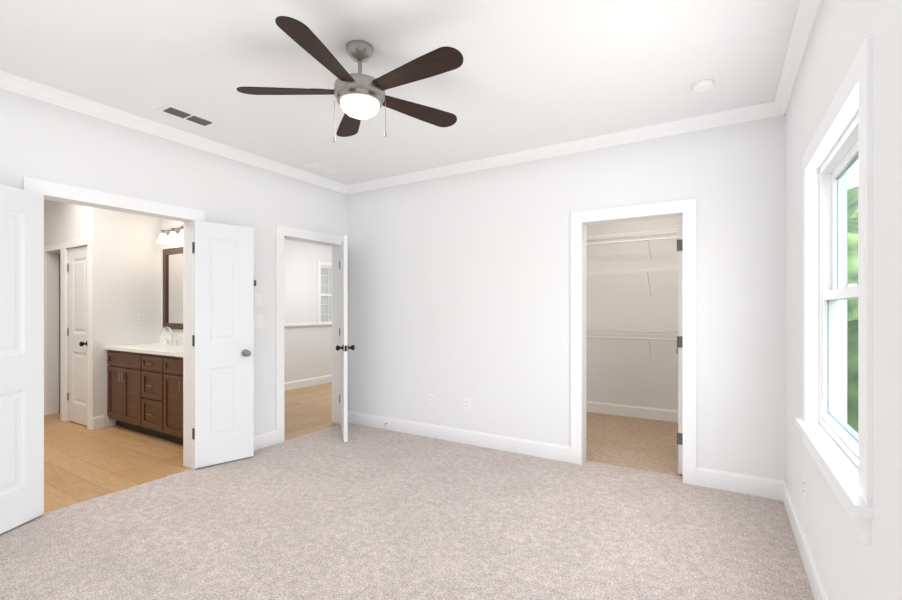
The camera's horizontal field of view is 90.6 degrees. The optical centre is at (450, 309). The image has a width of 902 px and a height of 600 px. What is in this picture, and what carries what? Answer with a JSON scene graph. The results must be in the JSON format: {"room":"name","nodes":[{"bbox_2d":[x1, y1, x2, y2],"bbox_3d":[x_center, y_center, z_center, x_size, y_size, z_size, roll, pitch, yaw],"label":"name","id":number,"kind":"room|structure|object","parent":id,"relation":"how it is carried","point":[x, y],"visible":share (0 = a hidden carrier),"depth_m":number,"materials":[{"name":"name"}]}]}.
{"room":"empty bedroom","nodes":[
{"label":"empty bedroom","id":0,"kind":"room"},
{"bbox_2d":[44,199,89,420],"bbox_3d":[-4.710,-0.055,5.434,1.780,2.740,0.120,0,0,31],"label":"wall","id":1,"kind":"structure","parent":0,"point":[65,222],"depth_m":5.56,"materials":[{"name":"white paint"}]},
{"bbox_2d":[67,246,86,425],"bbox_3d":[-4.234,0.297,5.109,0.602,2.012,0.185,0,0,31],"label":"door","id":2,"kind":"structure","parent":1,"relation":"in","point":[77,328],"depth_m":5.12,"materials":[{"name":"white paint"}]},
{"bbox_2d":[90,207,160,426],"bbox_3d":[-3.769,-0.055,5.201,0.070,2.740,0.700,0,0,31],"label":"wall","id":3,"kind":"structure","parent":0,"point":[126,269],"depth_m":5.11,"materials":[{"name":"white paint"}]},
{"bbox_2d":[138,314,144,323],"bbox_3d":[-3.668,0.115,5.292,0.008,0.115,0.072,0,0,31],"label":"electrical outlet plate","id":4,"kind":"object","parent":3,"relation":"attached to","point":[141,318],"depth_m":5.29,"materials":[{"name":"white plastic"}]},
{"bbox_2d":[161,218,182,335],"bbox_3d":[-3.456,-0.055,5.476,3.880,2.740,0.095,0,0,31],"label":"wall","id":5,"kind":"structure","parent":0,"point":[166,224],"depth_m":5.41,"materials":[{"name":"white paint"}]},
{"bbox_2d":[156,226,182,243],"bbox_3d":[-3.197,-0.868,5.160,0.600,0.175,0.170,0,0,31],"label":"sconce","id":6,"kind":"object","parent":5,"relation":"attached to","point":[171,233],"visible":0.83,"depth_m":5.20,"materials":[{"name":"white glass"}]},
{"bbox_2d":[159,334,182,345],"bbox_3d":[-2.697,0.359,4.944,2.026,0.100,0.022,0,0,31],"label":"backsplash","id":7,"kind":"structure","parent":5,"relation":"attached to","point":[162,338],"depth_m":5.27,"materials":[{"name":"white stone"}]},
{"bbox_2d":[163,247,182,329],"bbox_3d":[-3.161,-0.245,5.220,0.750,0.960,0.030,0,0,31],"label":"vanity mirror","id":8,"kind":"object","parent":5,"relation":"attached to","point":[172,288],"visible":0.52,"depth_m":5.31,"materials":[{"name":"brown wood"}]},
{"bbox_2d":[0,89,346,467],"bbox_3d":[-1.145,-0.055,5.426,0.120,2.740,8.790,0,0,31],"label":"wall","id":9,"kind":"structure","parent":0,"point":[42,140],"depth_m":3.71,"materials":[{"name":"white paint"}]},
{"bbox_2d":[0,184,43,533],"bbox_3d":[-2.629,0.288,2.616,0.185,2.030,0.476,0,0,5],"label":"door","id":10,"kind":"structure","parent":9,"relation":"in","point":[21,356],"depth_m":2.71,"materials":[{"name":"white paint"}]},
{"bbox_2d":[23,177,204,468],"bbox_3d":[-2.374,0.244,3.272,0.018,2.142,1.137,0,0,31],"label":"trim","id":11,"kind":"structure","parent":9,"relation":"attached to","point":[47,188],"depth_m":3.75,"materials":[{"name":"white paint"}]},
{"bbox_2d":[0,70,347,193],"bbox_3d":[-2.235,-1.381,3.455,0.066,0.088,3.870,0,0,31],"label":"crown molding","id":12,"kind":"structure","parent":9,"relation":"attached to","point":[10,82],"depth_m":3.36,"materials":[{"name":"white paint"}]},
{"bbox_2d":[192,220,253,468],"bbox_3d":[-1.939,0.288,3.818,0.476,2.030,0.185,0,0,-43],"label":"door","id":13,"kind":"structure","parent":9,"relation":"in","point":[223,345],"depth_m":3.80,"materials":[{"name":"white paint"}]},
{"bbox_2d":[254,294,261,305],"bbox_3d":[-1.814,-0.085,4.200,0.012,0.115,0.075,0,0,31],"label":"switch plate","id":14,"kind":"object","parent":9,"relation":"attached to","point":[257,297],"depth_m":4.20,"materials":[{"name":"white plastic"}]},
{"bbox_2d":[254,430,275,450],"bbox_3d":[-1.896,1.247,4.062,0.015,0.135,0.708,0,0,31],"label":"baseboard","id":15,"kind":"structure","parent":9,"relation":"attached to","point":[263,440],"depth_m":4.25,"materials":[{"name":"white paint"}]},
{"bbox_2d":[275,225,342,443],"bbox_3d":[-1.461,0.244,4.775,0.018,2.142,0.964,0,0,31],"label":"trim","id":16,"kind":"structure","parent":9,"relation":"attached to","point":[280,231],"depth_m":4.41,"materials":[{"name":"white paint"}]},
{"bbox_2d":[336,235,354,441],"bbox_3d":[-1.142,0.288,4.744,0.185,2.030,0.762,0,0,-17],"label":"hall door","id":17,"kind":"structure","parent":9,"relation":"in","point":[343,347],"depth_m":4.40,"materials":[{"name":"white paint"}]},
{"bbox_2d":[44,382,338,512],"bbox_3d":[-2.855,1.365,6.465,4.120,0.099,8.790,0,0,31],"label":"floor","id":18,"kind":"structure","parent":0,"point":[82,463],"depth_m":4.10,"materials":[{"name":"brown wood"}]},
{"bbox_2d":[107,350,182,444],"bbox_3d":[-2.848,0.879,4.695,2.022,0.870,0.600,0,0,31],"label":"bathroom vanity","id":19,"kind":"object","parent":18,"relation":"on","point":[144,388],"depth_m":4.54,"materials":[{"name":"brown wood"}]},
{"bbox_2d":[105,342,182,353],"bbox_3d":[-2.843,0.427,4.702,2.026,0.035,0.587,0,0,31],"label":"countertop","id":20,"kind":"structure","parent":19,"relation":"on","point":[161,347],"depth_m":4.80,"materials":[{"name":"white stone"}]},
{"bbox_2d":[59,253,331,405],"bbox_3d":[-4.533,-0.055,7.555,0.120,2.740,8.670,0,0,31],"label":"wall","id":21,"kind":"structure","parent":0,"point":[323,271],"depth_m":10.16,"materials":[{"name":"white paint"}]},
{"bbox_2d":[284,240,331,323],"bbox_3d":[-3.625,-0.055,8.855,0.120,2.740,5.505,0,0,31],"label":"wall","id":22,"kind":"structure","parent":0,"point":[301,259],"depth_m":9.48,"materials":[{"name":"white paint"}]},
{"bbox_2d":[317,261,331,322],"bbox_3d":[-2.691,-0.340,10.315,0.140,1.450,1.100,0,0,31],"label":"window","id":23,"kind":"structure","parent":22,"relation":"in","point":[328,265],"depth_m":9.91,"materials":[{"name":"white paint"}]},
{"bbox_2d":[284,325,331,381],"bbox_3d":[-2.250,0.795,8.028,0.110,1.040,2.650,0,0,31],"label":"wall","id":24,"kind":"structure","parent":0,"point":[307,352],"depth_m":7.60,"materials":[{"name":"white paint"}]},
{"bbox_2d":[284,322,331,325],"bbox_3d":[-2.250,0.255,8.028,0.170,0.040,2.710,0,0,31],"label":"trim","id":25,"kind":"structure","parent":24,"relation":"on","point":[307,324],"depth_m":7.56,"materials":[{"name":"white paint"}]},
{"bbox_2d":[284,375,331,390],"bbox_3d":[-2.196,1.247,7.995,0.015,0.135,2.650,0,0,31],"label":"baseboard","id":26,"kind":"structure","parent":24,"relation":"attached to","point":[291,385],"depth_m":7.58,"materials":[{"name":"white paint"}]},
{"bbox_2d":[0,0,799,246],"bbox_3d":[-1.005,-1.475,5.341,8.608,0.100,8.950,0,0,31],"label":"ceiling","id":27,"kind":"structure","parent":0,"point":[527,74],"depth_m":2.60,"materials":[{"name":"white paint"}]},
{"bbox_2d":[157,104,217,126],"bbox_3d":[-1.935,-1.418,3.290,0.155,0.012,0.350,0,0,31],"label":"ceiling vent","id":28,"kind":"object","parent":27,"relation":"in","point":[185,115],"visible":1,"depth_m":3.27,"materials":[{"name":"white plastic"}]},
{"bbox_2d":[303,161,339,173],"bbox_3d":[-1.298,-1.418,4.483,0.155,0.012,0.350,0,0,31],"label":"ceiling vent","id":29,"kind":"object","parent":27,"relation":"in","point":[320,167],"visible":1,"depth_m":4.46,"materials":[{"name":"white plastic"}]},
{"bbox_2d":[237,16,462,141],"bbox_3d":[-0.461,-1.167,2.401,1.218,0.514,1.255,0,0,31],"label":"ceiling fan","id":30,"kind":"object","parent":27,"relation":"hanging from","point":[359,95],"visible":1,"depth_m":2.34,"materials":[{"name":"brown wood"}]},
{"bbox_2d":[692,79,714,92],"bbox_3d":[1.594,-1.404,2.823,0.128,0.040,0.128,0,0,31],"label":"smoke detector","id":31,"kind":"object","parent":27,"relation":"attached to","point":[703,86],"visible":1,"depth_m":2.79,"materials":[{"name":"white plastic"}]},
{"bbox_2d":[0,412,813,599],"bbox_3d":[0.012,1.365,3.260,4.108,0.100,6.050,0,0,31],"label":"floor","id":32,"kind":"structure","parent":0,"point":[623,511],"depth_m":2.64,"materials":[{"name":"beige carpet"}]},
{"bbox_2d":[347,115,785,480],"bbox_3d":[0.639,-0.055,4.148,4.258,2.740,0.120,0,0,31],"label":"wall","id":33,"kind":"structure","parent":0,"point":[459,288],"depth_m":3.97,"materials":[{"name":"white paint"}]},
{"bbox_2d":[429,394,434,404],"bbox_3d":[-0.196,0.925,4.581,0.072,0.115,0.008,0,0,31],"label":"electrical outlet plate","id":34,"kind":"object","parent":33,"relation":"attached to","point":[431,396],"depth_m":4.58,"materials":[{"name":"white plastic"}]},
{"bbox_2d":[348,411,570,462],"bbox_3d":[-0.092,1.247,4.514,2.628,0.135,0.015,0,0,31],"label":"baseboard","id":35,"kind":"structure","parent":33,"relation":"attached to","point":[493,441],"depth_m":4.35,"materials":[{"name":"white paint"}]},
{"bbox_2d":[464,398,469,409],"bbox_3d":[0.154,0.925,4.368,0.072,0.115,0.008,0,0,31],"label":"electrical outlet plate","id":36,"kind":"object","parent":33,"relation":"attached to","point":[466,400],"depth_m":4.36,"materials":[{"name":"white plastic"}]},
{"bbox_2d":[344,101,785,194],"bbox_3d":[0.527,-1.381,4.108,4.108,0.088,0.066,0,0,31],"label":"crown molding","id":37,"kind":"structure","parent":33,"relation":"attached to","point":[762,110],"depth_m":3.73,"materials":[{"name":"white paint"}]},
{"bbox_2d":[571,199,696,484],"bbox_3d":[1.434,0.244,3.585,0.944,2.142,0.018,0,0,31],"label":"trim","id":38,"kind":"structure","parent":33,"relation":"attached to","point":[687,208],"depth_m":3.38,"materials":[{"name":"white paint"}]},
{"bbox_2d":[676,217,682,474],"bbox_3d":[2.008,0.288,3.838,0.185,2.030,0.752,0,0,32],"label":"closet door","id":39,"kind":"structure","parent":33,"relation":"in","point":[679,350],"depth_m":3.53,"materials":[{"name":"white paint"}]},
{"bbox_2d":[697,467,777,499],"bbox_3d":[2.051,1.247,3.212,0.498,0.135,0.015,0,0,31],"label":"baseboard","id":40,"kind":"structure","parent":33,"relation":"attached to","point":[769,488],"depth_m":3.20,"materials":[{"name":"white paint"}]},
{"bbox_2d":[586,216,682,410],"bbox_3d":[2.375,-0.055,5.434,2.328,2.740,0.120,0,0,31],"label":"wall","id":41,"kind":"structure","parent":0,"point":[631,372],"depth_m":5.46,"materials":[{"name":"white paint"}]},
{"bbox_2d":[586,229,677,354],"bbox_3d":[2.315,-0.173,5.220,2.190,1.433,0.306,0,0,31],"label":"wire closet shelf","id":42,"kind":"object","parent":41,"relation":"attached to","point":[637,272],"visible":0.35,"depth_m":5.25,"materials":[{"name":"white metal"}]},
{"bbox_2d":[586,401,677,421],"bbox_3d":[2.391,1.247,5.346,2.208,0.135,0.015,0,0,31],"label":"baseboard","id":43,"kind":"structure","parent":41,"relation":"attached to","point":[595,407],"depth_m":5.44,"materials":[{"name":"white paint"}]},
{"bbox_2d":[786,0,901,599],"bbox_3d":[1.281,-0.055,1.248,0.150,2.740,4.170,0,0,31],"label":"wall","id":44,"kind":"structure","parent":0,"point":[851,564],"depth_m":1.51,"materials":[{"name":"white paint"}]},
{"bbox_2d":[772,0,822,115],"bbox_3d":[1.220,-1.381,1.356,0.066,0.088,3.870,0,0,31],"label":"crown molding","id":45,"kind":"structure","parent":44,"relation":"attached to","point":[805,20],"depth_m":2.38,"materials":[{"name":"white paint"}]},
{"bbox_2d":[778,480,828,599],"bbox_3d":[1.250,1.247,1.355,0.015,0.135,4.020,0,0,31],"label":"baseboard","id":46,"kind":"structure","parent":44,"relation":"attached to","point":[817,587],"depth_m":2.32,"materials":[{"name":"white paint"}]},
{"bbox_2d":[804,474,806,500],"bbox_3d":[1.839,0.925,2.319,0.008,0.115,0.072,0,0,31],"label":"electrical outlet plate","id":47,"kind":"object","parent":44,"relation":"attached to","point":[805,478],"depth_m":2.30,"materials":[{"name":"white plastic"}]},
{"bbox_2d":[795,34,872,545],"bbox_3d":[1.578,-0.054,1.790,0.175,1.487,1.243,0,0,31],"label":"bedroom window","id":48,"kind":"structure","parent":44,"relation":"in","point":[836,291],"depth_m":1.81,"materials":[{"name":"white plastic"}]},
{"bbox_3d":[12.528,4.415,8.555,100.000,0.200,100.000,0,0,31],"label":"ground","id":49,"kind":"structure","parent":0,"visible":0},
{"bbox_2d":[847,186,857,432],"bbox_3d":[16.676,0.284,16.849,17.257,16.494,33.926,0,0,31],"label":"trees","id":50,"kind":"object","parent":49,"relation":"on","point":[851,307],"depth_m":7.80,"materials":[{"name":"green plant"}]}
]}

